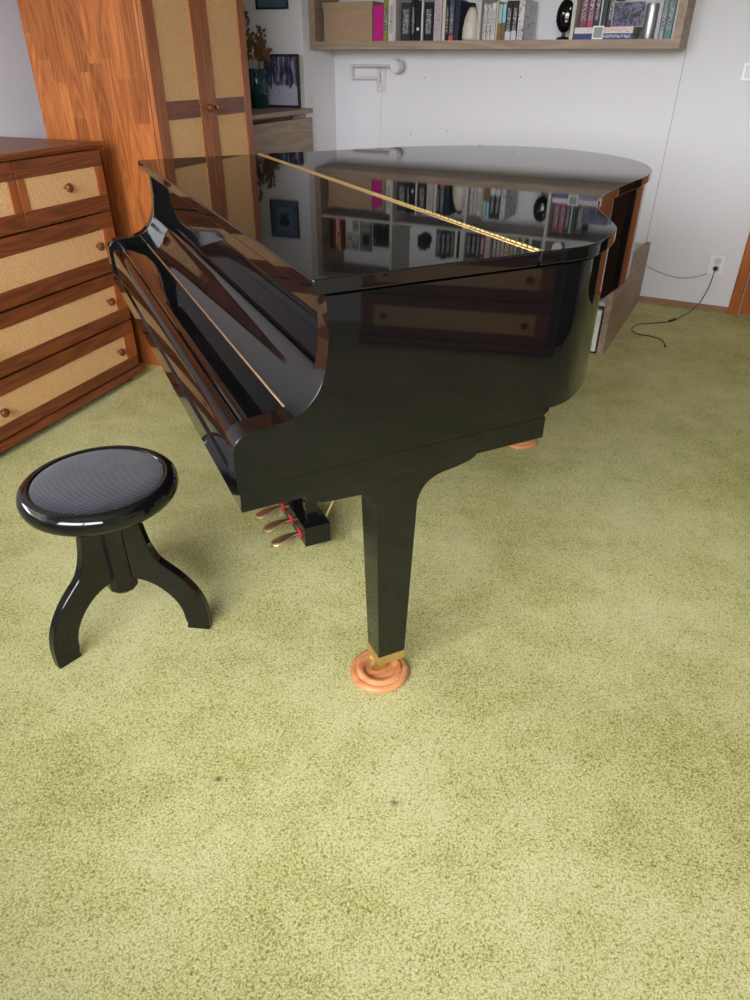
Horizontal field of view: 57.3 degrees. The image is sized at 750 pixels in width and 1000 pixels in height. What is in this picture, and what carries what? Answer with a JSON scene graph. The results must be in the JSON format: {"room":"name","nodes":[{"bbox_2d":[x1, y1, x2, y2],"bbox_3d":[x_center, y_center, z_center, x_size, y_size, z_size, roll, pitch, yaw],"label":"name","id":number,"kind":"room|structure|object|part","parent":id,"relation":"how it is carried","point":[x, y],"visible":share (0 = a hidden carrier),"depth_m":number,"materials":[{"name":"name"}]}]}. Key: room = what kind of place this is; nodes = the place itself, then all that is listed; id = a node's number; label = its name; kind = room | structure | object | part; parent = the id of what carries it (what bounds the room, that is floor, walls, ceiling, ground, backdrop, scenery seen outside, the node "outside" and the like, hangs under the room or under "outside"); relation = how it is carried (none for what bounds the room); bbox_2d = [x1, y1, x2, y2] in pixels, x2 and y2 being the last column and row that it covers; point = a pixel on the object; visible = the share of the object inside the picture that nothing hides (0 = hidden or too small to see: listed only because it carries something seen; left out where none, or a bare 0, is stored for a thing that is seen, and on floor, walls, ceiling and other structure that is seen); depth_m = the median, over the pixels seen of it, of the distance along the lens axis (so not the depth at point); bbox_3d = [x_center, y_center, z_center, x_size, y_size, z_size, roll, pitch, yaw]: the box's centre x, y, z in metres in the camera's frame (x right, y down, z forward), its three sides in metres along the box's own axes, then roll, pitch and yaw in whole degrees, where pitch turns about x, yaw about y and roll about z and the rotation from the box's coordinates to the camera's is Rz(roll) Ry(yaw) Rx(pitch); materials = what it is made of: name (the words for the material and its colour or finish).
{"room":"music room","nodes":[
{"label":"music room","id":0,"kind":"room"},
{"bbox_2d":[0,0,46,138],"bbox_3d":[-2.082,-1.201,1.833,0.143,2.500,8.600,11,34,17],"label":"wall","id":1,"kind":"structure","parent":0,"point":[20,110],"depth_m":2.94,"materials":[{"name":"white paint"}]},
{"bbox_2d":[243,0,336,150],"bbox_3d":[-0.508,-2.916,4.552,0.594,2.500,0.880,11,34,17],"label":"wall","id":2,"kind":"structure","parent":0,"point":[287,30],"depth_m":4.20,"materials":[{"name":"white paint"}]},
{"bbox_2d":[255,0,288,9],"bbox_3d":[-0.606,-2.992,3.979,0.210,0.238,0.016,11,34,17],"label":"framed picture","id":3,"kind":"object","parent":2,"relation":"attached to","point":[260,4],"visible":1,"depth_m":4.03},
{"bbox_2d":[0,301,749,999],"bbox_3d":[-0.748,-0.009,2.396,8.200,0.100,6.450,16,35,23],"label":"floor","id":4,"kind":"structure","parent":0,"point":[552,800],"depth_m":1.50,"materials":[{"name":"green carpet"}]},
{"bbox_2d":[0,137,143,452],"bbox_3d":[-1.484,-0.806,2.642,0.594,0.972,0.924,11,34,17],"label":"dresser","id":5,"kind":"object","parent":4,"relation":"on","point":[67,340],"visible":0.98,"depth_m":2.60,"materials":[{"name":"red wood"}]},
{"bbox_3d":[-1.337,-0.315,2.472,0.034,0.033,0.033,11,34,17],"label":"knob","id":6,"kind":"part","parent":5,"relation":"part of","materials":[{"name":"brown wood"}]},
{"bbox_3d":[-1.315,-0.943,2.205,0.008,0.104,0.365,11,34,17],"label":"cane panel","id":7,"kind":"part","parent":5,"relation":"part of","materials":[{"name":"beige wicker"}]},
{"bbox_3d":[-1.557,-0.988,2.275,0.530,0.219,0.445,11,34,17],"label":"drawer","id":8,"kind":"part","parent":5,"relation":"part of","materials":[{"name":"red wood"}]},
{"bbox_3d":[-1.240,-0.858,2.503,0.008,0.109,0.764,11,34,17],"label":"cane panel","id":9,"kind":"part","parent":5,"relation":"part of","materials":[{"name":"beige wicker"}]},
{"bbox_3d":[-1.402,-1.214,2.632,0.530,0.219,0.445,11,34,17],"label":"drawer","id":10,"kind":"part","parent":5,"relation":"part of","materials":[{"name":"red wood"}]},
{"bbox_3d":[-1.481,-0.907,2.576,0.530,0.226,0.896,11,34,17],"label":"drawer","id":11,"kind":"part","parent":5,"relation":"part of","materials":[{"name":"red wood"}]},
{"bbox_3d":[-1.241,-0.670,2.622,0.008,0.104,0.764,11,34,17],"label":"cane panel","id":12,"kind":"part","parent":5,"relation":"part of","materials":[{"name":"beige wicker"}]},
{"bbox_3d":[-1.163,-1.163,2.553,0.008,0.104,0.365,11,34,17],"label":"cane panel","id":13,"kind":"part","parent":5,"relation":"part of","materials":[{"name":"beige wicker"}]},
{"bbox_3d":[-1.243,-0.485,2.740,0.008,0.104,0.764,11,34,17],"label":"cane panel","id":14,"kind":"part","parent":5,"relation":"part of","materials":[{"name":"beige wicker"}]},
{"bbox_3d":[-1.482,-0.718,2.697,0.530,0.207,0.896,11,34,17],"label":"drawer","id":15,"kind":"part","parent":5,"relation":"part of","materials":[{"name":"red wood"}]},
{"bbox_3d":[-1.141,-1.162,2.551,0.034,0.033,0.033,11,34,17],"label":"knob","id":16,"kind":"part","parent":5,"relation":"part of","materials":[{"name":"brown wood"}]},
{"bbox_3d":[-1.483,-0.536,2.812,0.530,0.206,0.896,11,34,17],"label":"drawer","id":17,"kind":"part","parent":5,"relation":"part of","materials":[{"name":"red wood"}]},
{"bbox_3d":[-1.106,-1.020,2.758,0.034,0.033,0.033,11,34,17],"label":"knob","id":18,"kind":"part","parent":5,"relation":"part of","materials":[{"name":"brown wood"}]},
{"bbox_3d":[-1.108,-0.832,2.878,0.034,0.033,0.033,11,34,17],"label":"knob","id":19,"kind":"part","parent":5,"relation":"part of","materials":[{"name":"brown wood"}]},
{"bbox_3d":[-1.109,-0.646,2.995,0.034,0.033,0.033,11,34,17],"label":"knob","id":20,"kind":"part","parent":5,"relation":"part of","materials":[{"name":"brown wood"}]},
{"bbox_2d":[16,445,211,668],"bbox_3d":[-0.615,0.124,1.688,0.389,0.435,0.376,0,32,0],"label":"stool","id":21,"kind":"object","parent":4,"relation":"on","point":[102,497],"visible":1,"depth_m":1.60,"materials":[{"name":"black paint"}]},
{"bbox_3d":[-0.706,0.204,1.612,0.025,0.379,0.188,23,39,31],"label":"leg","id":22,"kind":"part","parent":21,"relation":"part of","materials":[{"name":"black paint"}]},
{"bbox_2d":[29,449,163,513],"bbox_3d":[-0.632,-0.048,1.565,0.289,0.013,0.289,-9,34,-15],"label":"seat cushion","id":23,"kind":"object","parent":21,"relation":"on","point":[85,481],"depth_m":1.54,"materials":[{"name":"grey fabric"}]},
{"bbox_3d":[-0.515,0.162,1.682,0.188,0.379,0.025,4,33,5],"label":"leg","id":24,"kind":"part","parent":21,"relation":"part of","materials":[{"name":"black paint"}]},
{"bbox_2d":[17,0,254,365],"bbox_3d":[-0.972,-1.770,3.044,0.598,2.175,0.768,11,34,17],"label":"wardrobe","id":25,"kind":"object","parent":4,"relation":"on","point":[143,79],"visible":0.46,"depth_m":2.77,"materials":[{"name":"brown wood"}]},
{"bbox_3d":[-1.126,-1.579,2.765,0.543,2.150,0.022,11,34,17],"label":"panel","id":26,"kind":"part","parent":25,"relation":"part of","materials":[{"name":"brown wood"}]},
{"bbox_3d":[-0.797,-1.649,2.805,0.020,2.060,0.379,11,34,17],"label":"door","id":27,"kind":"part","parent":25,"relation":"part of","materials":[{"name":"brown wood"}]},
{"bbox_3d":[-0.794,-2.045,2.560,0.011,0.959,0.244,11,34,17],"label":"cane panel","id":28,"kind":"part","parent":25,"relation":"part of","materials":[{"name":"beige wicker"}]},
{"bbox_3d":[-0.800,-1.215,3.086,0.011,0.876,0.244,11,34,17],"label":"cane panel","id":29,"kind":"part","parent":25,"relation":"part of","materials":[{"name":"beige wicker"}]},
{"bbox_3d":[-0.713,-1.691,2.959,0.034,0.033,0.033,11,34,17],"label":"knob","id":30,"kind":"part","parent":25,"relation":"part of","materials":[{"name":"brown wood"}]},
{"bbox_3d":[-0.691,-1.723,3.010,0.034,0.033,0.033,11,34,17],"label":"knob","id":31,"kind":"part","parent":25,"relation":"part of","materials":[{"name":"brown wood"}]},
{"bbox_3d":[-0.663,-2.234,2.860,0.011,0.959,0.252,11,34,17],"label":"cane panel","id":32,"kind":"part","parent":25,"relation":"part of","materials":[{"name":"beige wicker"}]},
{"bbox_3d":[-0.666,-1.840,3.107,0.020,2.060,0.377,11,34,17],"label":"door","id":33,"kind":"part","parent":25,"relation":"part of","materials":[{"name":"brown wood"}]},
{"bbox_3d":[-0.669,-1.405,3.386,0.011,0.876,0.252,11,34,17],"label":"cane panel","id":34,"kind":"part","parent":25,"relation":"part of","materials":[{"name":"beige wicker"}]},
{"bbox_2d":[251,107,312,153],"bbox_3d":[-0.832,-1.804,4.196,0.572,1.000,1.018,11,34,17],"label":"base cabinet","id":35,"kind":"object","parent":4,"relation":"on","point":[275,130],"visible":0.16,"depth_m":4.01,"materials":[{"name":"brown wood"}]},
{"bbox_2d":[248,69,268,107],"bbox_3d":[-0.717,-2.503,4.173,0.134,0.205,0.134,11,34,17],"label":"glass vase","id":36,"kind":"object","parent":35,"relation":"on","point":[258,80],"visible":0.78,"depth_m":4.13,"materials":[{"name":"teal glass"}]},
{"bbox_2d":[244,11,272,68],"bbox_3d":[-0.708,-2.629,4.095,0.186,0.471,0.149,2,32,2],"label":"bouquet","id":37,"kind":"object","parent":36,"relation":"in","point":[261,53],"visible":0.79,"depth_m":4.03,"materials":[{"name":"brown plant"}]},
{"bbox_2d":[263,54,300,107],"bbox_3d":[-0.570,-2.571,4.212,0.235,0.280,0.020,11,34,17],"label":"framed picture","id":38,"kind":"object","parent":35,"relation":"on","point":[282,70],"visible":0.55,"depth_m":4.21},
{"bbox_2d":[299,55,304,107],"bbox_3d":[-0.555,-2.577,4.226,0.258,0.275,0.007,11,34,17],"label":"board","id":39,"kind":"object","parent":35,"relation":"on","point":[301,65],"visible":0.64,"depth_m":4.19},
{"bbox_2d":[107,145,651,670],"bbox_3d":[0.183,-0.427,2.042,1.608,0.974,1.575,-14,35,-21],"label":"grand piano","id":40,"kind":"object","parent":4,"relation":"on","point":[370,323],"visible":1,"depth_m":1.24,"materials":[{"name":"black paint"}]},
{"bbox_3d":[-0.189,-0.180,1.885,0.038,0.548,0.028,-14,35,-21],"label":"lyre post","id":41,"kind":"part","parent":40,"relation":"part of","materials":[{"name":"black paint"}]},
{"bbox_3d":[-0.032,-0.208,1.947,0.267,0.568,0.008,-14,35,-21],"label":"lyre rod","id":42,"kind":"part","parent":40,"relation":"part of","materials":[{"name":"gold metal"}]},
{"bbox_3d":[0.027,0.141,1.460,0.089,0.462,0.076,-14,35,-21],"label":"leg","id":43,"kind":"part","parent":40,"relation":"part of","materials":[{"name":"black paint"}]},
{"bbox_3d":[0.423,-0.887,1.890,1.079,0.022,1.562,-14,35,-21],"label":"lid","id":44,"kind":"part","parent":40,"relation":"part of","materials":[{"name":"black paint"}]},
{"bbox_2d":[350,650,408,692],"bbox_3d":[0.011,0.403,1.639,0.140,0.021,0.140,-14,35,-21],"label":"cup","id":45,"kind":"object","parent":4,"relation":"on","point":[394,674],"visible":0.77,"depth_m":1.62,"materials":[{"name":"brown wood"}]},
{"bbox_2d":[508,439,537,449],"bbox_3d":[0.558,-0.236,2.651,0.140,0.021,0.140,-14,35,-21],"label":"cup","id":46,"kind":"object","parent":4,"relation":"on","point":[529,444],"visible":0.27,"depth_m":2.60,"materials":[{"name":"brown wood"}]},
{"bbox_2d":[590,242,650,356],"bbox_3d":[0.721,-1.340,4.025,1.500,0.418,1.090,16,35,23],"label":"cabinet","id":47,"kind":"object","parent":4,"relation":"on","point":[615,308],"visible":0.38,"depth_m":3.57,"materials":[{"name":"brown wood"}]},
{"bbox_3d":[0.903,-0.894,3.486,0.460,0.208,0.018,16,35,23],"label":"drawer","id":48,"kind":"part","parent":47,"relation":"part of","materials":[{"name":"white plastic"}]},
{"bbox_3d":[0.490,-1.026,3.693,1.438,0.240,0.020,16,35,23],"label":"panel","id":49,"kind":"part","parent":47,"relation":"part of","materials":[{"name":"white"}]},
{"bbox_2d":[334,0,749,315],"bbox_3d":[1.542,-2.362,3.701,6.300,2.500,0.142,16,35,23],"label":"wall","id":50,"kind":"structure","parent":0,"point":[621,103],"depth_m":3.92,"materials":[{"name":"white paint"}]},
{"bbox_2d":[350,59,402,147],"bbox_3d":[0.022,-2.466,4.404,0.381,0.615,0.099,22,38,30],"label":"wall lamp","id":51,"kind":"object","parent":50,"relation":"attached to","point":[396,65],"visible":0.97,"depth_m":4.30,"materials":[{"name":"white metal"}]},
{"bbox_3d":[-0.067,-2.660,4.324,0.181,0.016,0.014,14,35,20],"label":"arm","id":52,"kind":"part","parent":51,"relation":"part of","materials":[{"name":"white paint"}]},
{"bbox_3d":[-0.022,-2.696,4.258,0.295,0.015,0.014,18,36,25],"label":"arm","id":53,"kind":"part","parent":51,"relation":"part of","materials":[{"name":"white paint"}]},
{"bbox_3d":[0.037,-2.413,4.484,0.014,0.440,0.005,16,35,23],"label":"cord","id":54,"kind":"part","parent":51,"relation":"part of","materials":[{"name":"white paint"}]},
{"bbox_3d":[0.039,-2.648,4.332,0.064,0.124,0.012,16,35,23],"label":"wall plate","id":55,"kind":"part","parent":51,"relation":"part of","materials":[{"name":"white paint"}]},
{"bbox_2d":[390,60,398,72],"bbox_3d":[0.119,-2.626,4.155,0.066,0.066,0.008,27,41,35],"label":"diffuser","id":56,"kind":"object","parent":51,"relation":"attached to","point":[394,65],"depth_m":4.15,"materials":[{"name":"white plastic"}]},
{"bbox_2d":[308,0,695,49],"bbox_3d":[0.615,-2.830,3.677,2.109,0.695,0.300,16,35,23],"label":"wall shelf","id":57,"kind":"object","parent":50,"relation":"attached to","point":[679,40],"visible":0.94,"depth_m":3.67,"materials":[{"name":"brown wood"}]},
{"bbox_2d":[322,1,383,40],"bbox_3d":[-0.104,-2.857,4.107,0.336,0.190,0.257,16,35,23],"label":"storage box","id":58,"kind":"object","parent":57,"relation":"on","point":[343,21],"visible":0.7,"depth_m":4.01,"materials":[{"name":"beige cardboard"}]},
{"bbox_3d":[-0.103,-2.923,4.065,0.336,0.032,0.257,16,35,23],"label":"lid","id":59,"kind":"part","parent":58,"relation":"part of","materials":[{"name":"beige cardboard"}]},
{"bbox_2d":[373,5,383,40],"bbox_3d":[0.064,-2.785,4.016,0.061,0.168,0.200,16,35,23],"label":"book","id":60,"kind":"object","parent":57,"relation":"on","point":[378,10],"visible":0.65,"depth_m":3.94,"materials":[{"name":"pink paper"}]},
{"bbox_2d":[383,0,388,40],"bbox_3d":[0.106,-2.785,3.990,0.028,0.198,0.201,16,35,23],"label":"book","id":61,"kind":"object","parent":57,"relation":"on","point":[386,2],"visible":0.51,"depth_m":3.92,"materials":[{"name":"yellow paper"}]},
{"bbox_2d":[388,0,392,40],"bbox_3d":[0.137,-2.780,3.975,0.036,0.205,0.201,16,35,23],"label":"book","id":62,"kind":"object","parent":57,"relation":"on","point":[390,12],"visible":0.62,"depth_m":3.91,"materials":[{"name":"white paper"}]},
{"bbox_2d":[400,2,411,40],"bbox_3d":[0.219,-2.745,3.947,0.061,0.178,0.201,16,35,23],"label":"book","id":63,"kind":"object","parent":57,"relation":"on","point":[406,7],"visible":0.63,"depth_m":3.87,"materials":[{"name":"black paper"}]},
{"bbox_2d":[411,0,415,40],"bbox_3d":[0.259,-2.739,3.926,0.024,0.190,0.201,16,35,23],"label":"book","id":64,"kind":"object","parent":57,"relation":"on","point":[413,10],"visible":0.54,"depth_m":3.85,"materials":[{"name":"black paper"}]},
{"bbox_2d":[415,0,421,40],"bbox_3d":[0.287,-2.730,3.915,0.032,0.186,0.201,16,35,22],"label":"book","id":65,"kind":"object","parent":57,"relation":"on","point":[418,2],"visible":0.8,"depth_m":3.84,"materials":[{"name":"black paper"}]},
{"bbox_2d":[421,0,434,40],"bbox_3d":[0.309,-2.728,3.904,0.011,0.196,0.200,16,35,23],"label":"book","id":66,"kind":"object","parent":57,"relation":"on","point":[423,1],"visible":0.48,"depth_m":3.83,"materials":[{"name":"white paper"}]},
{"bbox_2d":[423,2,434,40],"bbox_3d":[0.343,-2.710,3.894,0.055,0.176,0.201,16,35,23],"label":"book","id":67,"kind":"object","parent":57,"relation":"on","point":[429,6],"visible":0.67,"depth_m":3.82,"materials":[{"name":"black paper"}]},
{"bbox_2d":[433,0,442,40],"bbox_3d":[0.393,-2.702,3.869,0.046,0.190,0.201,16,35,23],"label":"book","id":68,"kind":"object","parent":57,"relation":"on","point":[438,10],"visible":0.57,"depth_m":3.79,"materials":[{"name":"paper"}]},
{"bbox_2d":[441,0,446,40],"bbox_3d":[0.425,-2.695,3.854,0.018,0.195,0.200,16,35,22],"label":"book","id":69,"kind":"object","parent":57,"relation":"on","point":[444,1],"visible":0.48,"depth_m":3.78,"materials":[{"name":"beige paper"}]},
{"bbox_2d":[445,0,449,40],"bbox_3d":[0.443,-2.685,3.849,0.017,0.184,0.201,16,35,22],"label":"book","id":70,"kind":"object","parent":57,"relation":"on","point":[448,1],"visible":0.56,"depth_m":3.77,"materials":[{"name":"paper"}]},
{"bbox_2d":[448,0,467,39],"bbox_3d":[0.465,-2.682,3.837,0.027,0.190,0.201,16,35,23],"label":"book","id":71,"kind":"object","parent":57,"relation":"on","point":[452,2],"visible":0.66,"depth_m":3.76,"materials":[{"name":"paper"}]},
{"bbox_2d":[453,0,470,39],"bbox_3d":[0.495,-2.669,3.828,0.033,0.181,0.200,16,35,23],"label":"book","id":72,"kind":"object","parent":57,"relation":"on","point":[461,6],"visible":0.7,"depth_m":3.77,"materials":[{"name":"paper"}]},
{"bbox_2d":[462,3,477,39],"bbox_3d":[0.531,-2.624,3.765,0.100,0.172,0.100,16,35,23],"label":"figurine","id":73,"kind":"object","parent":57,"relation":"on","point":[469,31],"visible":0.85,"depth_m":3.74,"materials":[{"name":"beige ceramic"}]},
{"bbox_2d":[482,4,488,39],"bbox_3d":[0.637,-2.621,3.771,0.020,0.162,0.201,16,35,23],"label":"book","id":74,"kind":"object","parent":57,"relation":"on","point":[485,17],"visible":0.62,"depth_m":3.69,"materials":[{"name":"white paper"}]},
{"bbox_2d":[486,4,492,39],"bbox_3d":[0.658,-2.615,3.762,0.021,0.160,0.201,16,35,23],"label":"book","id":75,"kind":"object","parent":57,"relation":"on","point":[490,6],"visible":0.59,"depth_m":3.69,"materials":[{"name":"white paper"}]},
{"bbox_2d":[490,3,496,39],"bbox_3d":[0.680,-2.611,3.752,0.022,0.165,0.201,16,35,23],"label":"book","id":76,"kind":"object","parent":57,"relation":"on","point":[494,9],"visible":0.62,"depth_m":3.68,"materials":[{"name":"white paper"}]},
{"bbox_2d":[497,4,503,39],"bbox_3d":[0.712,-2.599,3.739,0.019,0.158,0.201,16,35,23],"label":"book","id":77,"kind":"object","parent":57,"relation":"on","point":[501,5],"visible":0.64,"depth_m":3.66,"materials":[{"name":"paper"}]},
{"bbox_2d":[494,1,507,39],"bbox_3d":[0.697,-2.609,3.743,0.010,0.172,0.200,16,35,22],"label":"book","id":78,"kind":"object","parent":57,"relation":"on","point":[498,2],"visible":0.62,"depth_m":3.67,"materials":[{"name":"beige paper"}]},
{"bbox_2d":[501,4,506,39],"bbox_3d":[0.731,-2.594,3.731,0.018,0.160,0.201,16,35,23],"label":"book","id":79,"kind":"object","parent":57,"relation":"on","point":[505,5],"visible":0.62,"depth_m":3.66,"materials":[{"name":"teal paper"}]},
{"bbox_2d":[504,1,513,39],"bbox_3d":[0.755,-2.592,3.717,0.030,0.172,0.201,16,35,23],"label":"book","id":80,"kind":"object","parent":57,"relation":"on","point":[510,4],"visible":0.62,"depth_m":3.64,"materials":[{"name":"paper"}]},
{"bbox_2d":[510,0,519,39],"bbox_3d":[0.784,-2.584,3.705,0.029,0.172,0.201,16,35,23],"label":"book","id":81,"kind":"object","parent":57,"relation":"on","point":[516,5],"visible":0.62,"depth_m":3.63,"materials":[{"name":"paper"}]},
{"bbox_2d":[516,0,537,39],"bbox_3d":[0.820,-2.584,3.700,0.031,0.178,0.225,16,35,23],"label":"book","id":82,"kind":"object","parent":57,"relation":"on","point":[526,18],"visible":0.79,"depth_m":3.66,"materials":[{"name":"white paper"}]},
{"bbox_2d":[556,0,572,39],"bbox_3d":[0.995,-2.514,3.590,0.094,0.178,0.075,16,35,23],"label":"ornament","id":83,"kind":"object","parent":57,"relation":"on","point":[564,13],"visible":0.93,"depth_m":3.56,"materials":[{"name":"black ceramic"}]},
{"bbox_2d":[592,26,604,38],"bbox_3d":[1.128,-2.364,3.469,0.055,0.056,0.010,16,35,23],"label":"digital clock","id":84,"kind":"object","parent":57,"relation":"on","point":[598,31],"visible":1,"depth_m":3.47,"materials":[{"name":"white plastic"}]},
{"bbox_2d":[593,27,602,37],"bbox_3d":[1.129,-2.364,3.470,0.043,0.044,0.003,16,35,23],"label":"print","id":85,"kind":"object","parent":84,"relation":"attached to","point":[597,30],"depth_m":3.47},
{"bbox_2d":[574,33,638,38],"bbox_3d":[1.200,-2.398,3.554,0.290,0.024,0.211,16,35,23],"label":"book","id":86,"kind":"object","parent":57,"relation":"on","point":[605,35],"visible":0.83,"depth_m":3.46,"materials":[{"name":"blue paper"}]},
{"bbox_2d":[574,27,639,34],"bbox_3d":[1.200,-2.419,3.540,0.290,0.026,0.211,16,35,23],"label":"book","id":87,"kind":"object","parent":86,"relation":"on","point":[586,30],"visible":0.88,"depth_m":3.45,"materials":[{"name":"white paper"}]},
{"bbox_2d":[579,0,589,27],"bbox_3d":[1.111,-2.556,3.567,0.036,0.170,0.171,16,35,23],"label":"book","id":88,"kind":"object","parent":87,"relation":"on","point":[585,3],"visible":0.49,"depth_m":3.52,"materials":[{"name":"pink paper"}]},
{"bbox_2d":[587,0,596,26],"bbox_3d":[1.143,-2.548,3.553,0.029,0.172,0.171,16,35,23],"label":"book","id":89,"kind":"object","parent":87,"relation":"on","point":[592,6],"visible":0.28,"depth_m":3.50,"materials":[{"name":"pink paper"}]},
{"bbox_2d":[593,0,602,25],"bbox_3d":[1.171,-2.540,3.541,0.027,0.172,0.171,16,35,23],"label":"book","id":90,"kind":"object","parent":87,"relation":"on","point":[598,2],"visible":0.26,"depth_m":3.49,"materials":[{"name":"grey paper"}]},
{"bbox_2d":[599,0,604,25],"bbox_3d":[1.188,-2.535,3.534,0.007,0.172,0.170,16,35,23],"label":"book","id":91,"kind":"object","parent":87,"relation":"on","point":[602,7],"visible":0.16,"depth_m":3.48,"materials":[{"name":"white paper"}]},
{"bbox_2d":[601,0,609,26],"bbox_3d":[1.204,-2.530,3.528,0.022,0.168,0.170,16,35,23],"label":"book","id":92,"kind":"object","parent":87,"relation":"on","point":[606,2],"visible":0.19,"depth_m":3.48,"materials":[{"name":"teal paper"}]},
{"bbox_2d":[606,0,624,26],"bbox_3d":[1.236,-2.521,3.514,0.044,0.170,0.171,16,35,23],"label":"book","id":93,"kind":"object","parent":87,"relation":"on","point":[611,2],"visible":0.35,"depth_m":3.47,"materials":[{"name":"grey paper"}]},
{"bbox_2d":[611,1,646,26],"bbox_3d":[1.265,-2.424,3.422,0.160,0.105,0.004,18,37,26],"label":"print","id":94,"kind":"object","parent":87,"relation":"on","point":[625,13],"visible":0.95,"depth_m":3.42},
{"bbox_2d":[641,3,659,38],"bbox_3d":[1.367,-2.377,3.406,0.060,0.148,0.060,16,35,23],"label":"steel canister","id":95,"kind":"object","parent":57,"relation":"on","point":[651,15],"visible":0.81,"depth_m":3.39,"materials":[{"name":"silver metal"}]},
{"bbox_2d":[654,0,664,38],"bbox_3d":[1.435,-2.410,3.420,0.019,0.190,0.200,16,35,23],"label":"book","id":96,"kind":"object","parent":57,"relation":"on","point":[662,2],"visible":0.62,"depth_m":3.35,"materials":[{"name":"white paper"}]},
{"bbox_2d":[658,0,669,38],"bbox_3d":[1.454,-2.405,3.410,0.020,0.192,0.201,16,35,22],"label":"book","id":97,"kind":"object","parent":57,"relation":"on","point":[667,2],"visible":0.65,"depth_m":3.35,"materials":[{"name":"grey paper"}]},
{"bbox_2d":[663,0,677,38],"bbox_3d":[1.480,-2.401,3.397,0.032,0.200,0.201,16,35,23],"label":"book","id":98,"kind":"object","parent":57,"relation":"on","point":[673,3],"visible":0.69,"depth_m":3.33,"materials":[{"name":"teal paper"}]},
{"bbox_2d":[671,0,679,38],"bbox_3d":[1.504,-2.397,3.386,0.015,0.205,0.200,16,35,23],"label":"book","id":99,"kind":"object","parent":57,"relation":"on","point":[678,0],"visible":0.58,"depth_m":3.33,"materials":[{"name":"white paper"}]},
{"bbox_2d":[647,53,685,237],"bbox_3d":[1.618,-1.939,3.827,0.002,0.948,0.001,18,36,25],"label":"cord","id":100,"kind":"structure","parent":50,"relation":"attached to","point":[685,53],"depth_m":3.80,"materials":[{"name":"white plastic"}]},
{"bbox_2d":[639,296,727,312],"bbox_3d":[1.859,-1.184,4.150,0.502,0.034,0.013,16,35,23],"label":"baseboard","id":101,"kind":"structure","parent":50,"relation":"attached to","point":[684,304],"depth_m":4.14,"materials":[{"name":"brown wood"}]},
{"bbox_2d":[706,254,727,274],"bbox_3d":[1.977,-1.360,3.965,0.090,0.112,0.014,16,35,23],"label":"wall socket","id":102,"kind":"object","parent":50,"relation":"attached to","point":[717,260],"visible":1,"depth_m":3.96,"materials":[{"name":"white plastic"}]},
{"bbox_2d":[631,266,717,346],"bbox_3d":[1.646,-1.109,3.820,0.249,0.258,0.800,22,38,30],"label":"power cord","id":103,"kind":"object","parent":102,"relation":"attached to","point":[715,268],"visible":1,"depth_m":3.92,"materials":[{"name":"black plastic"}]},
{"bbox_2d":[647,266,705,278],"bbox_3d":[1.793,-1.350,4.084,0.350,0.052,0.009,16,35,22],"label":"cord","id":104,"kind":"object","parent":102,"relation":"attached to","point":[647,266],"visible":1,"depth_m":4.10,"materials":[{"name":"grey plastic"}]},
{"bbox_2d":[714,258,721,264],"bbox_3d":[1.975,-1.375,3.951,0.039,0.039,0.005,16,35,23],"label":"outlet","id":105,"kind":"object","parent":102,"relation":"attached to","point":[717,261],"depth_m":3.95,"materials":[{"name":"white paint"}]},
{"bbox_2d":[727,233,749,314],"bbox_3d":[2.335,-1.900,3.374,0.580,2.080,0.063,16,35,23],"label":"door","id":106,"kind":"structure","parent":50,"relation":"in","point":[744,270],"depth_m":3.96,"materials":[{"name":"orange wood"}]},
{"bbox_2d":[740,62,749,80],"bbox_3d":[1.911,-2.178,3.490,0.080,0.080,0.013,16,35,23],"label":"light switch","id":107,"kind":"object","parent":50,"relation":"attached to","point":[745,76],"visible":1,"depth_m":3.50,"materials":[{"name":"white plastic"}]}
]}

